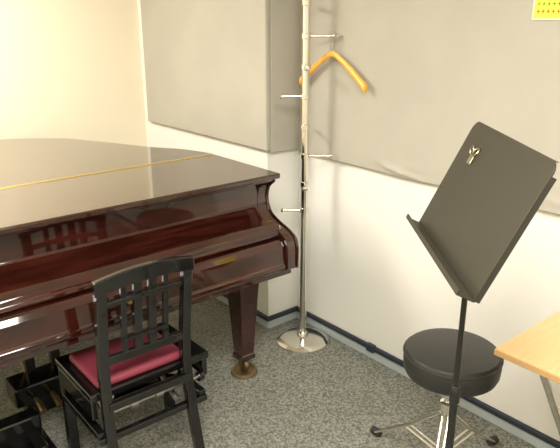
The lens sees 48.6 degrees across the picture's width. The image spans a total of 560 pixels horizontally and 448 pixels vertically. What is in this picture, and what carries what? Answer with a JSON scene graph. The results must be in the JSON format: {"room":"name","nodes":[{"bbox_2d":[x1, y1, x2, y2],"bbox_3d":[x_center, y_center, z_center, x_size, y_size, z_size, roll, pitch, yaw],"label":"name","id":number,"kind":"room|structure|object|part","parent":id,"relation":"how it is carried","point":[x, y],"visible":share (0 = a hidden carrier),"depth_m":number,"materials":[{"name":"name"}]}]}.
{"room":"music room","nodes":[
{"label":"music room","id":0,"kind":"room"},
{"bbox_2d":[0,0,146,146],"bbox_3d":[-2.236,-0.561,3.021,3.840,2.450,0.100,-15,23,-37],"label":"wall","id":1,"kind":"structure","parent":0,"point":[70,69],"depth_m":3.70,"materials":[{"name":"beige paint"}]},
{"bbox_2d":[137,0,297,315],"bbox_3d":[-0.395,-0.759,3.612,0.210,2.450,1.290,-15,23,-37],"label":"wall pillar","id":2,"kind":"structure","parent":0,"point":[276,295],"depth_m":3.43,"materials":[{"name":"white paint"}]},
{"bbox_2d":[140,0,269,150],"bbox_3d":[-0.450,-1.175,3.343,0.029,1.390,1.230,-15,23,-37],"label":"acoustic panel","id":3,"kind":"object","parent":2,"relation":"attached to","point":[207,62],"visible":1,"depth_m":3.33,"materials":[{"name":"fabric"}]},
{"bbox_2d":[216,296,268,328],"bbox_3d":[-0.477,0.402,3.923,0.008,0.050,1.298,-15,23,-37],"label":"baseboard","id":4,"kind":"structure","parent":2,"relation":"attached to","point":[223,299],"depth_m":3.52,"materials":[{"name":"grey plastic"}]},
{"bbox_2d":[269,311,296,327],"bbox_3d":[0.016,0.538,3.516,0.202,0.050,0.008,-15,23,-37],"label":"baseboard","id":5,"kind":"structure","parent":2,"relation":"attached to","point":[288,317],"depth_m":3.51,"materials":[{"name":"grey plastic"}]},
{"bbox_2d":[268,0,299,152],"bbox_3d":[0.026,-1.046,2.979,0.209,1.405,0.029,-15,23,-37],"label":"acoustic panel","id":6,"kind":"object","parent":2,"relation":"attached to","point":[284,14],"visible":0.75,"depth_m":3.06,"materials":[{"name":"fabric"}]},
{"bbox_2d":[0,298,536,447],"bbox_3d":[-0.469,1.299,1.476,3.940,0.100,5.520,-15,23,-37],"label":"floor","id":7,"kind":"structure","parent":0,"point":[332,396],"depth_m":2.79,"materials":[{"name":"carpet"}]},
{"bbox_2d":[0,407,56,447],"bbox_3d":[-1.028,0.852,2.419,0.260,0.150,0.190,-15,23,-37],"label":"pedal extender","id":8,"kind":"object","parent":7,"relation":"on","point":[23,429],"visible":1,"depth_m":2.44,"materials":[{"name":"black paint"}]},
{"bbox_2d":[55,255,208,447],"bbox_3d":[-0.526,0.497,2.311,0.475,0.892,0.436,-15,23,-37],"label":"chair","id":9,"kind":"object","parent":7,"relation":"on","point":[127,370],"visible":1,"depth_m":2.18,"materials":[{"name":"black paint"}]},
{"bbox_3d":[-0.812,0.726,2.394,0.038,0.405,0.038,-15,23,-37],"label":"leg","id":10,"kind":"part","parent":9,"relation":"part of","materials":[{"name":"black paint"}]},
{"bbox_3d":[-0.716,0.688,2.248,0.030,0.030,0.340,-15,23,-37],"label":"frame","id":11,"kind":"part","parent":9,"relation":"part of","materials":[{"name":"black paint"}]},
{"bbox_3d":[-0.573,0.590,2.075,0.046,0.865,0.104,-15,23,-37],"label":"post","id":12,"kind":"part","parent":9,"relation":"part of","materials":[{"name":"black paint"}]},
{"bbox_2d":[69,328,178,388],"bbox_3d":[-0.571,0.490,2.308,0.345,0.037,0.260,-15,23,-37],"label":"seat cushion","id":13,"kind":"object","parent":9,"relation":"on","point":[82,363],"depth_m":2.24,"materials":[{"name":"red fabric"}]},
{"bbox_3d":[-0.560,0.509,2.358,0.475,0.030,0.330,-15,23,-37],"label":"seat frame","id":14,"kind":"part","parent":9,"relation":"part of","materials":[{"name":"black paint"}]},
{"bbox_3d":[-0.558,0.619,2.376,0.325,0.010,0.080,-15,23,-37],"label":"lift plate","id":15,"kind":"part","parent":9,"relation":"part of","materials":[{"name":"black paint"}]},
{"bbox_3d":[-0.438,0.160,2.028,0.363,0.073,0.038,-15,23,-37],"label":"crest rail","id":16,"kind":"part","parent":9,"relation":"part of","materials":[{"name":"black paint"}]},
{"bbox_3d":[-0.449,0.231,2.066,0.315,0.028,0.024,-15,23,-37],"label":"rail","id":17,"kind":"part","parent":9,"relation":"part of","materials":[{"name":"black paint"}]},
{"bbox_3d":[-0.466,0.429,2.153,0.315,0.032,0.022,-15,23,-37],"label":"rail","id":18,"kind":"part","parent":9,"relation":"part of","materials":[{"name":"black paint"}]},
{"bbox_3d":[-0.453,0.705,2.253,0.435,0.025,0.025,-15,23,-37],"label":"frame","id":19,"kind":"part","parent":9,"relation":"part of","materials":[{"name":"black paint"}]},
{"bbox_3d":[-0.481,0.639,2.654,0.038,0.405,0.038,-15,23,-37],"label":"leg","id":20,"kind":"part","parent":9,"relation":"part of","materials":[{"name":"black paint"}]},
{"bbox_3d":[-0.404,0.606,2.493,0.030,0.030,0.340,-15,23,-37],"label":"frame","id":21,"kind":"part","parent":9,"relation":"part of","materials":[{"name":"black paint"}]},
{"bbox_3d":[-0.323,0.525,2.271,0.046,0.865,0.104,-15,23,-37],"label":"post","id":22,"kind":"part","parent":9,"relation":"part of","materials":[{"name":"black paint"}]},
{"bbox_3d":[-0.309,0.588,2.405,0.026,0.042,0.042,-15,23,-37],"label":"adjuster knob","id":23,"kind":"part","parent":9,"relation":"part of","materials":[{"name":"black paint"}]},
{"bbox_2d":[0,138,298,413],"bbox_3d":[-1.089,0.234,2.910,1.594,1.010,1.803,-15,23,-37],"label":"grand piano","id":24,"kind":"object","parent":7,"relation":"on","point":[75,213],"visible":0.96,"depth_m":2.44,"materials":[{"name":"brown wood"}]},
{"bbox_3d":[-1.083,0.484,2.639,0.040,0.370,0.040,-15,23,-37],"label":"lyre post","id":25,"kind":"part","parent":24,"relation":"part of","materials":[{"name":"black paint"}]},
{"bbox_3d":[-0.999,0.461,2.705,0.040,0.370,0.040,-15,23,-37],"label":"lyre post","id":26,"kind":"part","parent":24,"relation":"part of","materials":[{"name":"black paint"}]},
{"bbox_3d":[-1.301,-0.312,2.997,1.594,0.024,1.141,-15,23,-37],"label":"lid","id":27,"kind":"part","parent":24,"relation":"part of","materials":[{"name":"brown wood"}]},
{"bbox_3d":[-0.778,-0.095,2.404,1.566,0.013,0.490,-15,23,-37],"label":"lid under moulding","id":28,"kind":"part","parent":24,"relation":"part of","materials":[{"name":"brown wood"}]},
{"bbox_2d":[231,363,257,378],"bbox_3d":[-0.175,0.715,3.031,0.132,0.022,0.132,-15,23,-37],"label":"cup","id":29,"kind":"object","parent":7,"relation":"on","point":[240,372],"depth_m":3.01,"materials":[{"name":"gold metal"}]},
{"bbox_2d":[276,0,338,353],"bbox_3d":[0.121,-0.242,3.037,0.282,1.833,0.282,-15,23,-37],"label":"coat rack","id":30,"kind":"object","parent":7,"relation":"on","point":[302,339],"visible":1,"depth_m":3.09,"materials":[{"name":"silver metal"}]},
{"bbox_2d":[299,33,367,92],"bbox_3d":[0.241,-0.752,2.867,0.030,0.253,0.436,-15,23,-37],"label":"clothes hanger","id":31,"kind":"object","parent":30,"relation":"hanging from","point":[361,83],"visible":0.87,"depth_m":2.81,"materials":[{"name":"orange wood"}]},
{"bbox_2d":[370,328,503,447],"bbox_3d":[0.662,0.692,2.251,0.500,0.560,0.623,-2,19,-7],"label":"stool","id":32,"kind":"object","parent":7,"relation":"on","point":[429,355],"visible":0.92,"depth_m":2.12,"materials":[{"name":"black leather"}]},
{"bbox_3d":[0.487,0.772,2.406,0.011,0.276,0.312,-14,23,-35],"label":"leg","id":33,"kind":"part","parent":32,"relation":"part of","materials":[{"name":"silver metal"}]},
{"bbox_3d":[0.505,0.767,2.418,0.011,0.276,0.312,-14,23,-35],"label":"leg","id":34,"kind":"part","parent":32,"relation":"part of","materials":[{"name":"silver metal"}]},
{"bbox_3d":[0.526,0.862,2.135,0.011,0.276,0.312,7,20,21],"label":"leg","id":35,"kind":"part","parent":32,"relation":"part of","materials":[{"name":"silver metal"}]},
{"bbox_3d":[0.546,0.865,2.128,0.011,0.276,0.312,7,20,21],"label":"leg","id":36,"kind":"part","parent":32,"relation":"part of","materials":[{"name":"silver metal"}]},
{"bbox_3d":[0.601,0.688,2.241,0.025,0.335,0.025,-15,23,-37],"label":"post","id":37,"kind":"part","parent":32,"relation":"part of","materials":[{"name":"silver metal"}]},
{"bbox_2d":[403,328,501,396],"bbox_3d":[0.601,0.476,2.170,0.334,0.098,0.334,-15,23,-37],"label":"seat cushion","id":38,"kind":"object","parent":32,"relation":"on","point":[429,355],"depth_m":2.09,"materials":[{"name":"black leather"}]},
{"bbox_3d":[0.744,0.782,2.374,0.312,0.276,0.021,-15,23,-37],"label":"leg","id":39,"kind":"part","parent":32,"relation":"part of","materials":[{"name":"silver metal"}]},
{"bbox_2d":[406,122,558,447],"bbox_3d":[0.410,0.454,1.667,0.388,1.382,0.528,0,18,0],"label":"music stand","id":40,"kind":"object","parent":7,"relation":"on","point":[495,184],"visible":1,"depth_m":1.44,"materials":[{"name":"grey painted steel"}]},
{"bbox_3d":[0.472,-0.061,1.495,0.140,0.295,0.526,0,18,0],"label":"desk plate","id":41,"kind":"part","parent":40,"relation":"part of","materials":[{"name":"grey metal"}]},
{"bbox_2d":[494,311,559,434],"bbox_3d":[1.247,0.799,1.709,0.539,0.700,1.219,-15,23,-37],"label":"folding table","id":42,"kind":"object","parent":7,"relation":"on","point":[536,349],"visible":1,"depth_m":1.88,"materials":[{"name":"laminate"}]},
{"bbox_3d":[0.941,0.691,2.066,0.450,0.654,0.025,-15,23,-37],"label":"leg","id":43,"kind":"part","parent":42,"relation":"part of","materials":[{"name":"silver metal"}]},
{"bbox_2d":[297,149,559,441],"bbox_3d":[1.010,-0.298,2.234,0.100,2.450,5.520,-15,23,-37],"label":"wall","id":44,"kind":"structure","parent":0,"point":[370,275],"depth_m":2.87,"materials":[{"name":"white paint"}]},
{"bbox_2d":[222,294,559,447],"bbox_3d":[0.883,0.838,2.503,0.230,0.039,5.320,-15,23,-37],"label":"cable trunking","id":45,"kind":"object","parent":44,"relation":"attached to","point":[370,347],"visible":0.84,"depth_m":3.03,"materials":[{"name":"grey plastic"}]},
{"bbox_2d":[297,312,554,447],"bbox_3d":[1.380,1.008,2.111,0.008,0.050,4.030,-15,23,-37],"label":"baseboard","id":46,"kind":"structure","parent":44,"relation":"attached to","point":[497,421],"depth_m":2.76,"materials":[{"name":"grey plastic"}]},
{"bbox_2d":[299,0,559,214],"bbox_3d":[1.374,-0.563,1.566,0.040,1.424,3.989,-15,23,-37],"label":"acoustic panel","id":47,"kind":"object","parent":44,"relation":"attached to","point":[432,70],"visible":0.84,"depth_m":2.53,"materials":[{"name":"fabric"}]},
{"bbox_2d":[532,0,559,19],"bbox_3d":[0.948,-0.821,1.999,0.003,0.310,0.250,-15,23,-37],"label":"poster","id":48,"kind":"object","parent":47,"relation":"attached to","point":[542,9],"visible":1,"depth_m":2.09,"materials":[{"name":"yellow paper"}]}
]}

